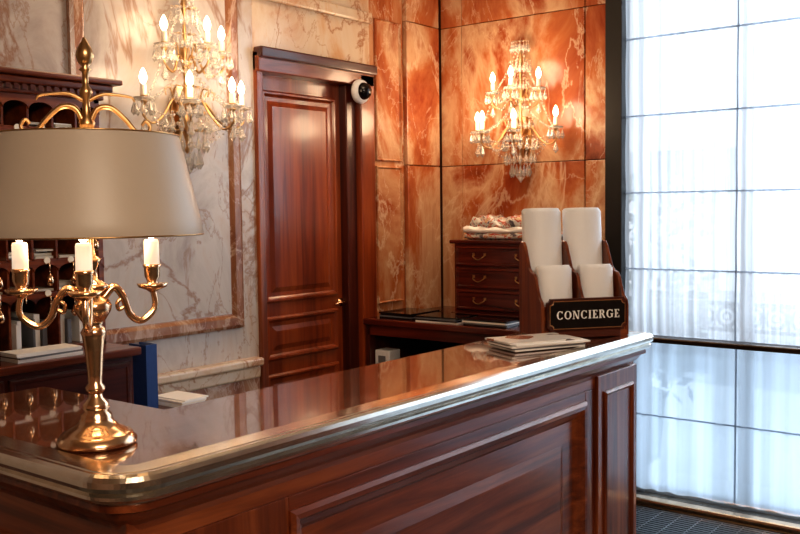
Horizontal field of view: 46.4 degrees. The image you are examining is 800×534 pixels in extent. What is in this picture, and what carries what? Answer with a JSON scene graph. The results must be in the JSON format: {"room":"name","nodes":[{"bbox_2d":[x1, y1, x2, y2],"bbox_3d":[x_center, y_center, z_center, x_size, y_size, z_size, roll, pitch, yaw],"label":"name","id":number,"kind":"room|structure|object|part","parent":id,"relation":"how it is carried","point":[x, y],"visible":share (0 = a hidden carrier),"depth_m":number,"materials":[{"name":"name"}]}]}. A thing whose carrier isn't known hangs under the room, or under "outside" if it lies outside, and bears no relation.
{"room":"hotel lobby","nodes":[
{"label":"hotel lobby","id":0,"kind":"room"},
{"bbox_2d":[0,0,259,379],"bbox_3d":[-2.530,-0.162,2.296,0.200,3.200,5.730,2,4,38],"label":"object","id":1,"kind":"object","parent":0,"point":[33,33],"visible":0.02,"depth_m":4.24,"materials":[{"name":"beige stone"}]},
{"bbox_2d":[158,366,260,392],"bbox_3d":[-0.984,0.528,4.119,0.045,0.060,0.980,2,4,38],"label":"dado neck","id":2,"kind":"object","parent":1,"relation":"attached to","point":[194,384],"depth_m":4.25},
{"bbox_2d":[158,356,263,384],"bbox_3d":[-0.975,0.478,4.108,0.070,0.040,0.980,2,4,38],"label":"ledge","id":3,"kind":"object","parent":1,"relation":"attached to","point":[233,365],"depth_m":4.21,"materials":[{"name":"beige stone"}]},
{"bbox_2d":[190,377,259,400],"bbox_3d":[-0.986,0.932,4.149,0.030,0.750,0.980,2,4,38],"label":"dado plinth","id":4,"kind":"object","parent":1,"relation":"attached to","point":[229,389],"visible":0.09,"depth_m":4.35,"materials":[{"name":"brown stone"}]},
{"bbox_2d":[253,46,376,85],"bbox_3d":[-0.456,0.088,4.888,0.210,2.330,0.870,2,4,38],"label":"door frame","id":5,"kind":"structure","parent":1,"relation":"attached to","point":[271,61],"depth_m":4.69,"materials":[{"name":"brown wood"}]},
{"bbox_2d":[262,74,342,374],"bbox_3d":[-0.528,0.146,4.847,0.050,2.210,0.630,2,4,38],"label":"leaf","id":6,"kind":"object","parent":5,"relation":"attached to","point":[272,83],"visible":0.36,"depth_m":4.90,"materials":[{"name":"brown wood"}]},
{"bbox_2d":[263,90,337,303],"bbox_3d":[-0.508,-0.357,4.795,0.018,1.050,0.540,2,4,38],"label":"panel","id":7,"kind":"object","parent":6,"relation":"attached to","point":[300,142],"visible":0.88,"depth_m":4.79,"materials":[{"name":"brown wood"}]},
{"bbox_2d":[268,308,338,361],"bbox_3d":[-0.499,0.347,4.839,0.018,0.220,0.540,2,4,38],"label":"panel","id":8,"kind":"object","parent":6,"relation":"attached to","point":[298,334],"visible":0.88,"depth_m":4.83,"materials":[{"name":"brown wood"}]},
{"bbox_2d":[269,361,338,386],"bbox_3d":[-0.493,0.831,4.869,0.018,0.610,0.540,2,4,38],"label":"panel","id":9,"kind":"object","parent":6,"relation":"attached to","point":[328,368],"visible":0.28,"depth_m":4.85,"materials":[{"name":"brown wood"}]},
{"bbox_3d":[-0.312,0.191,5.054,0.040,0.044,0.044,2,4,38],"label":"rose","id":10,"kind":"object","parent":6,"relation":"attached to","visible":0},
{"bbox_2d":[334,301,345,305],"bbox_3d":[-0.321,0.195,5.012,0.016,0.020,0.080,2,4,38],"label":"lever","id":11,"kind":"object","parent":10,"relation":"attached to","point":[340,302],"visible":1,"depth_m":5.00,"materials":[{"name":"gold metal"}]},
{"bbox_2d":[66,0,403,344],"bbox_3d":[-0.642,-0.818,4.511,0.028,2.190,2.130,2,4,38],"label":"molding","id":12,"kind":"structure","parent":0,"point":[74,9],"depth_m":4.36,"materials":[{"name":"brown stone"}]},
{"bbox_2d":[83,0,231,329],"bbox_3d":[-1.032,-0.783,4.024,0.012,2.050,0.740,2,4,38],"label":"panel field","id":13,"kind":"object","parent":12,"relation":"attached to","point":[121,35],"visible":0.62,"depth_m":4.05,"materials":[{"name":"beige stone"}]},
{"bbox_2d":[131,0,253,174],"bbox_3d":[-0.849,-0.820,3.992,0.314,0.862,0.642,2,4,38],"label":"wall sconce","id":14,"kind":"object","parent":13,"relation":"attached to","point":[182,103],"visible":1,"depth_m":3.99,"materials":[{"name":"gold"}]},
{"bbox_2d":[253,55,268,388],"bbox_3d":[-0.713,0.121,4.567,0.140,2.310,0.045,2,4,38],"label":"door frame","id":15,"kind":"structure","parent":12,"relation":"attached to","point":[257,75],"depth_m":4.50,"materials":[{"name":"brown wood"}]},
{"bbox_2d":[252,0,368,64],"bbox_3d":[-0.519,-1.501,4.824,0.200,0.889,0.870,2,4,38],"label":"wall","id":16,"kind":"structure","parent":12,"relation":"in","point":[274,25],"depth_m":4.77,"materials":[{"name":"beige stone"}]},
{"bbox_2d":[267,0,371,23],"bbox_3d":[-0.426,-1.333,4.763,0.030,0.060,0.870,2,4,38],"label":"moulding","id":17,"kind":"structure","parent":12,"relation":"attached to","point":[319,6],"depth_m":4.83,"materials":[{"name":"beige stone"}]},
{"bbox_2d":[339,75,376,370],"bbox_3d":[-0.249,0.094,5.152,0.155,2.280,0.200,2,4,38],"label":"door frame","id":18,"kind":"structure","parent":12,"relation":"attached to","point":[347,120],"depth_m":5.08,"materials":[{"name":"brown wood"}]},
{"bbox_2d":[351,79,371,103],"bbox_3d":[-0.191,-0.938,4.983,0.080,0.132,0.132,2,4,38],"label":"security camera","id":19,"kind":"object","parent":18,"relation":"attached to","point":[361,91],"visible":1,"depth_m":4.96,"materials":[{"name":"white plastic"}]},
{"bbox_2d":[368,0,438,315],"bbox_3d":[0.023,-0.397,5.573,0.200,3.200,0.850,2,4,38],"label":"molding","id":20,"kind":"object","parent":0,"point":[387,10],"visible":0.11,"depth_m":5.30,"materials":[{"name":"orange stone"}]},
{"bbox_2d":[373,18,401,161],"bbox_3d":[-0.065,-0.987,5.256,0.016,0.780,0.230,2,4,38],"label":"panel","id":21,"kind":"object","parent":20,"relation":"attached to","point":[387,35],"visible":1,"depth_m":5.26,"materials":[{"name":"orange stone"}]},
{"bbox_2d":[402,0,438,28],"bbox_3d":[0.119,-1.704,5.448,0.030,0.576,0.320,2,4,38],"label":"block","id":22,"kind":"object","parent":20,"relation":"attached to","point":[421,12],"visible":1,"depth_m":5.45,"materials":[{"name":"orange stone"}]},
{"bbox_2d":[402,21,439,165],"bbox_3d":[0.127,-1.006,5.492,0.030,0.816,0.320,2,4,38],"label":"wall panel","id":23,"kind":"object","parent":20,"relation":"attached to","point":[420,42],"visible":1,"depth_m":5.46,"materials":[{"name":"orange stone"}]},
{"bbox_2d":[404,165,440,308],"bbox_3d":[0.138,-0.148,5.545,0.030,0.896,0.320,2,4,38],"label":"wall panel","id":24,"kind":"object","parent":20,"relation":"attached to","point":[421,183],"visible":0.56,"depth_m":5.51,"materials":[{"name":"orange stone"}]},
{"bbox_2d":[438,0,604,305],"bbox_3d":[0.660,-0.399,5.488,1.310,3.200,0.200,2,4,38],"label":"wall","id":25,"kind":"structure","parent":0,"point":[439,1],"depth_m":5.65,"materials":[{"name":"stone"}]},
{"bbox_2d":[441,0,461,28],"bbox_3d":[0.305,-1.713,5.543,0.148,0.576,0.022,2,4,38],"label":"marble slab","id":26,"kind":"object","parent":25,"relation":"attached to","point":[450,9],"visible":1,"depth_m":5.55,"materials":[{"name":"orange stone"}]},
{"bbox_2d":[441,27,462,165],"bbox_3d":[0.314,-1.014,5.586,0.148,0.816,0.022,2,4,38],"label":"marble slab","id":27,"kind":"object","parent":25,"relation":"attached to","point":[451,38],"visible":1,"depth_m":5.58,"materials":[{"name":"orange stone"}]},
{"bbox_2d":[442,166,462,305],"bbox_3d":[0.324,-0.156,5.639,0.148,0.896,0.022,2,4,38],"label":"marble slab","id":28,"kind":"object","parent":25,"relation":"attached to","point":[452,177],"visible":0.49,"depth_m":5.63,"materials":[{"name":"orange stone"}]},
{"bbox_2d":[461,0,585,25],"bbox_3d":[0.680,-1.699,5.249,0.796,0.576,0.026,2,4,38],"label":"marble slab","id":29,"kind":"object","parent":25,"relation":"attached to","point":[472,11],"visible":1,"depth_m":5.31,"materials":[{"name":"orange stone"}]},
{"bbox_2d":[462,7,585,164],"bbox_3d":[0.688,-1.000,5.293,0.796,0.816,0.026,2,4,38],"label":"marble slab","id":30,"kind":"object","parent":25,"relation":"attached to","point":[557,40],"visible":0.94,"depth_m":5.22,"materials":[{"name":"orange stone"}]},
{"bbox_2d":[469,39,564,181],"bbox_3d":[0.614,-0.871,5.155,0.601,0.808,0.294,2,4,38],"label":"wall sconce","id":31,"kind":"object","parent":30,"relation":"attached to","point":[522,136],"visible":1,"depth_m":5.17,"materials":[{"name":"gold"}]},
{"bbox_2d":[475,66,558,129],"bbox_3d":[0.597,-0.927,5.130,0.534,0.352,0.172,2,5,38],"label":"candle","id":32,"kind":"object","parent":31,"relation":"on","point":[512,125],"depth_m":5.16,"materials":[{"name":"beige wax"}]},
{"bbox_2d":[463,161,585,238],"bbox_3d":[0.699,-0.142,5.346,0.796,0.896,0.026,2,4,38],"label":"marble slab","id":33,"kind":"object","parent":25,"relation":"attached to","point":[487,189],"visible":0.42,"depth_m":5.32,"materials":[{"name":"orange stone"}]},
{"bbox_2d":[586,160,604,239],"bbox_3d":[1.066,-0.129,5.063,0.124,0.896,0.022,2,4,38],"label":"marble slab","id":34,"kind":"object","parent":25,"relation":"attached to","point":[595,169],"visible":0.36,"depth_m":5.03,"materials":[{"name":"orange stone"}]},
{"bbox_2d":[586,4,604,159],"bbox_3d":[1.056,-0.987,5.010,0.124,0.816,0.022,2,4,38],"label":"marble slab","id":35,"kind":"object","parent":25,"relation":"attached to","point":[595,15],"visible":0.82,"depth_m":5.00,"materials":[{"name":"orange stone"}]},
{"bbox_2d":[586,0,604,5],"bbox_3d":[1.047,-1.686,4.966,0.124,0.576,0.022,2,4,38],"label":"marble slab","id":36,"kind":"object","parent":25,"relation":"attached to","point":[588,2],"visible":0.82,"depth_m":4.98,"materials":[{"name":"orange stone"}]},
{"bbox_2d":[636,490,799,533],"bbox_3d":[0.502,1.524,1.051,6.710,0.116,7.600,2,4,38],"label":"floor","id":37,"kind":"structure","parent":0,"point":[648,520],"depth_m":4.55,"materials":[{"name":"black tile"}]},
{"bbox_2d":[0,342,140,403],"bbox_3d":[-1.581,0.855,2.995,0.490,1.060,1.500,2,4,38],"label":"sideboard","id":38,"kind":"object","parent":37,"relation":"on","point":[69,373],"visible":0.06,"depth_m":3.21,"materials":[{"name":"brown wood"}]},
{"bbox_3d":[-1.420,0.487,2.837,0.016,0.210,0.465,2,5,38],"label":"drawer","id":39,"kind":"part","parent":38,"relation":"part of","materials":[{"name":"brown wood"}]},
{"bbox_2d":[0,343,82,363],"bbox_3d":[-1.216,0.293,3.176,0.120,0.030,0.249,2,4,38],"label":"paper stack","id":40,"kind":"object","parent":38,"relation":"on","point":[32,354],"visible":1,"depth_m":3.14,"materials":[{"name":"white paper"}]},
{"bbox_2d":[0,66,122,356],"bbox_3d":[-1.596,-0.166,3.022,0.375,0.975,1.420,2,4,38],"label":"shelf","id":41,"kind":"object","parent":38,"relation":"on","point":[51,262],"visible":0.28,"depth_m":3.31,"materials":[{"name":"brown wood"}]},
{"bbox_3d":[-1.623,-0.593,3.008,0.325,0.030,1.332,2,5,38],"label":"crown","id":42,"kind":"part","parent":41,"relation":"part of","materials":[{"name":"brown wood"}]},
{"bbox_3d":[-1.613,-0.620,2.999,0.350,0.025,1.375,2,5,38],"label":"crown","id":43,"kind":"part","parent":41,"relation":"part of","materials":[{"name":"brown wood"}]},
{"bbox_3d":[-1.602,-0.642,2.992,0.375,0.020,1.420,2,5,38],"label":"crown","id":44,"kind":"part","parent":41,"relation":"part of","materials":[{"name":"brown wood"}]},
{"bbox_3d":[-1.124,0.460,3.218,0.016,0.210,0.465,2,5,38],"label":"drawer","id":45,"kind":"part","parent":38,"relation":"part of","materials":[{"name":"brown wood"}]},
{"bbox_2d":[158,393,173,409],"bbox_3d":[-0.930,0.935,3.674,0.440,0.800,0.300,2,4,38],"label":"stand","id":46,"kind":"object","parent":37,"relation":"on","point":[159,406],"visible":0.02,"depth_m":3.59,"materials":[{"name":"brown wood"}]},
{"bbox_2d":[129,342,158,408],"bbox_3d":[-0.979,0.417,3.567,0.104,0.250,0.050,2,4,38],"label":"binder","id":47,"kind":"object","parent":46,"relation":"on","point":[145,375],"visible":0.68,"depth_m":3.54,"materials":[{"name":"blue paper"}]},
{"bbox_2d":[158,391,207,407],"bbox_3d":[-0.866,0.519,3.665,0.193,0.030,0.135,2,4,38],"label":"notepad","id":48,"kind":"object","parent":46,"relation":"on","point":[174,399],"visible":0.74,"depth_m":3.63,"materials":[{"name":"white paper"}]},
{"bbox_2d":[0,331,652,533],"bbox_3d":[-0.129,0.830,2.661,0.880,1.116,2.180,2,4,38],"label":"reception desk","id":49,"kind":"object","parent":37,"relation":"on","point":[478,437],"depth_m":2.17,"materials":[{"name":"brown wood"}]},
{"bbox_3d":[-0.770,0.916,1.890,0.799,1.056,0.031,2,5,38],"label":"frame","id":50,"kind":"part","parent":49,"relation":"part of","materials":[{"name":"brown wood"}]},
{"bbox_2d":[0,37,203,452],"bbox_3d":[-0.578,-0.045,1.745,0.416,0.760,0.416,0,4,11],"label":"table lamp","id":51,"kind":"object","parent":49,"relation":"on","point":[88,183],"visible":1,"depth_m":1.62,"materials":[{"name":"gold metal"}]},
{"bbox_3d":[-0.579,-0.150,1.738,0.415,0.186,0.415,2,5,38],"label":"lamp shade","id":52,"kind":"part","parent":51,"relation":"part of","materials":[{"name":"beige fabric"}]},
{"bbox_3d":[0.168,0.450,2.447,0.030,0.034,1.329,2,5,38],"label":"rail","id":53,"kind":"part","parent":49,"relation":"part of","materials":[{"name":"brown wood"}]},
{"bbox_3d":[0.182,0.859,2.466,0.032,0.795,1.330,2,5,38],"label":"panel","id":54,"kind":"part","parent":49,"relation":"part of","materials":[{"name":"brown wood"}]},
{"bbox_2d":[485,332,589,351],"bbox_3d":[0.430,0.235,2.929,0.283,0.025,0.176,-2,4,-23],"label":"magazine stack","id":55,"kind":"object","parent":49,"relation":"on","point":[541,341],"visible":1,"depth_m":2.89,"materials":[{"name":"white paper"}]},
{"bbox_2d":[519,207,628,334],"bbox_3d":[0.592,0.012,3.206,0.316,0.432,0.207,-2,4,-14],"label":"brochure holder","id":56,"kind":"object","parent":49,"relation":"on","point":[580,265],"visible":0.76,"depth_m":3.22,"materials":[{"name":"brown wood"}]},
{"bbox_3d":[0.446,0.075,3.169,0.011,0.315,0.200,-2,4,-14],"label":"panel","id":57,"kind":"part","parent":56,"relation":"part of","materials":[{"name":"brown wood"}]},
{"bbox_3d":[0.594,0.070,3.206,0.011,0.315,0.200,-2,4,-14],"label":"panel","id":58,"kind":"part","parent":56,"relation":"part of","materials":[{"name":"brown wood"}]},
{"bbox_3d":[0.741,0.066,3.243,0.011,0.315,0.200,-2,4,-14],"label":"panel","id":59,"kind":"part","parent":56,"relation":"part of","materials":[{"name":"brown wood"}]},
{"bbox_2d":[546,296,626,337],"bbox_3d":[0.622,0.168,3.104,0.288,0.132,0.019,-2,4,-14],"label":"sign","id":60,"kind":"object","parent":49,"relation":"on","point":[592,316],"visible":0.98,"depth_m":3.10,"materials":[{"name":"brown wood"}]},
{"bbox_3d":[0.737,0.787,3.147,0.014,0.780,0.223,2,5,38],"label":"corner post panel","id":61,"kind":"part","parent":49,"relation":"part of","materials":[{"name":"brown wood"}]},
{"bbox_2d":[363,306,519,365],"bbox_3d":[0.451,0.751,5.089,1.045,0.960,0.765,2,4,38],"label":"writing desk","id":62,"kind":"object","parent":37,"relation":"on","point":[411,337],"visible":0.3,"depth_m":4.97,"materials":[{"name":"red wood"}]},
{"bbox_2d":[375,347,399,363],"bbox_3d":[-0.068,0.499,5.114,0.100,0.100,0.104,2,4,38],"label":"box","id":63,"kind":"object","parent":62,"relation":"on","point":[383,354],"visible":0.63,"depth_m":5.08,"materials":[{"name":"white plastic"}]},
{"bbox_3d":[-0.098,0.502,5.075,0.050,0.040,0.005,2,5,38],"label":"box panel","id":64,"kind":"part","parent":63,"relation":"part of","materials":[{"name":"grey"}]},
{"bbox_2d":[379,308,440,319],"bbox_3d":[0.055,0.256,5.119,0.233,0.032,0.268,2,4,38],"label":"folders","id":65,"kind":"object","parent":62,"relation":"on","point":[404,313],"visible":0.86,"depth_m":5.05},
{"bbox_2d":[414,312,477,324],"bbox_3d":[0.243,0.268,4.894,0.268,0.032,0.214,2,4,38],"label":"folders","id":66,"kind":"object","parent":62,"relation":"on","point":[435,317],"visible":0.82,"depth_m":4.84,"materials":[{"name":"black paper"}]},
{"bbox_2d":[462,315,518,328],"bbox_3d":[0.481,0.276,4.713,0.270,0.032,0.214,2,4,38],"label":"folder","id":67,"kind":"object","parent":62,"relation":"on","point":[485,320],"visible":0.86,"depth_m":4.65,"materials":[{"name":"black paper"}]},
{"bbox_2d":[449,239,562,317],"bbox_3d":[0.647,0.060,5.036,0.630,0.420,0.441,2,4,38],"label":"drawer unit","id":68,"kind":"object","parent":62,"relation":"on","point":[486,271],"visible":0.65,"depth_m":4.93,"materials":[{"name":"red wood"}]},
{"bbox_3d":[0.414,-0.055,4.943,0.084,0.037,0.023,2,5,38],"label":"bail handle","id":69,"kind":"part","parent":68,"relation":"part of","materials":[{"name":"gold metal"}]},
{"bbox_3d":[0.524,-0.054,4.873,0.560,0.108,0.015,2,5,38],"label":"chest drawer","id":70,"kind":"part","parent":68,"relation":"part of","materials":[{"name":"red wood"}]},
{"bbox_3d":[0.526,0.064,4.880,0.560,0.108,0.015,2,5,38],"label":"chest drawer","id":71,"kind":"part","parent":68,"relation":"part of","materials":[{"name":"red wood"}]},
{"bbox_3d":[0.527,0.181,4.887,0.560,0.108,0.015,2,5,38],"label":"chest drawer","id":72,"kind":"part","parent":68,"relation":"part of","materials":[{"name":"red wood"}]},
{"bbox_2d":[463,214,562,239],"bbox_3d":[0.624,-0.220,5.034,0.535,0.138,0.355,2,4,38],"label":"towels","id":73,"kind":"object","parent":68,"relation":"on","point":[488,227],"visible":0.6,"depth_m":4.95,"materials":[{"name":"fabric"}]},
{"bbox_2d":[605,0,625,291],"bbox_3d":[1.160,-0.373,4.987,0.095,3.199,0.100,2,4,38],"label":"post","id":74,"kind":"object","parent":37,"relation":"on","point":[615,10],"visible":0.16,"depth_m":4.92,"materials":[{"name":"black metal"}]},
{"bbox_2d":[636,494,799,533],"bbox_3d":[2.519,1.257,3.873,3.500,0.041,0.070,2,4,38],"label":"rail","id":75,"kind":"object","parent":37,"relation":"on","point":[669,505],"visible":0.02,"depth_m":4.58,"materials":[{"name":"gold metal"}]},
{"bbox_2d":[636,334,799,519],"bbox_3d":[2.651,-0.204,3.983,3.530,2.950,0.050,2,4,38],"label":"mullions","id":76,"kind":"object","parent":37,"relation":"on","point":[743,342],"visible":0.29,"depth_m":4.80,"materials":[{"name":"paint"}]},
{"bbox_3d":[2.571,0.837,3.920,3.500,0.820,0.005,2,4,38],"label":"glass","id":77,"kind":"object","parent":37,"relation":"on","visible":0},
{"bbox_2d":[651,337,799,354],"bbox_3d":[2.553,0.421,3.878,3.500,0.027,0.045,2,4,38],"label":"handrail","id":78,"kind":"object","parent":77,"relation":"attached to","point":[702,343],"visible":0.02,"depth_m":4.58,"materials":[{"name":"brown metal"}]},
{"bbox_3d":[3.212,-1.778,3.401,5.200,0.250,0.200,2,4,38],"label":"window header","id":79,"kind":"object","parent":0,"visible":0},
{"bbox_2d":[625,0,799,516],"bbox_3d":[2.581,-0.219,3.901,3.480,2.910,0.048,2,4,38],"label":"window curtain","id":80,"kind":"object","parent":79,"relation":"hanging from","point":[712,145],"visible":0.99,"depth_m":4.68,"materials":[{"name":"white fabric"}]}
]}

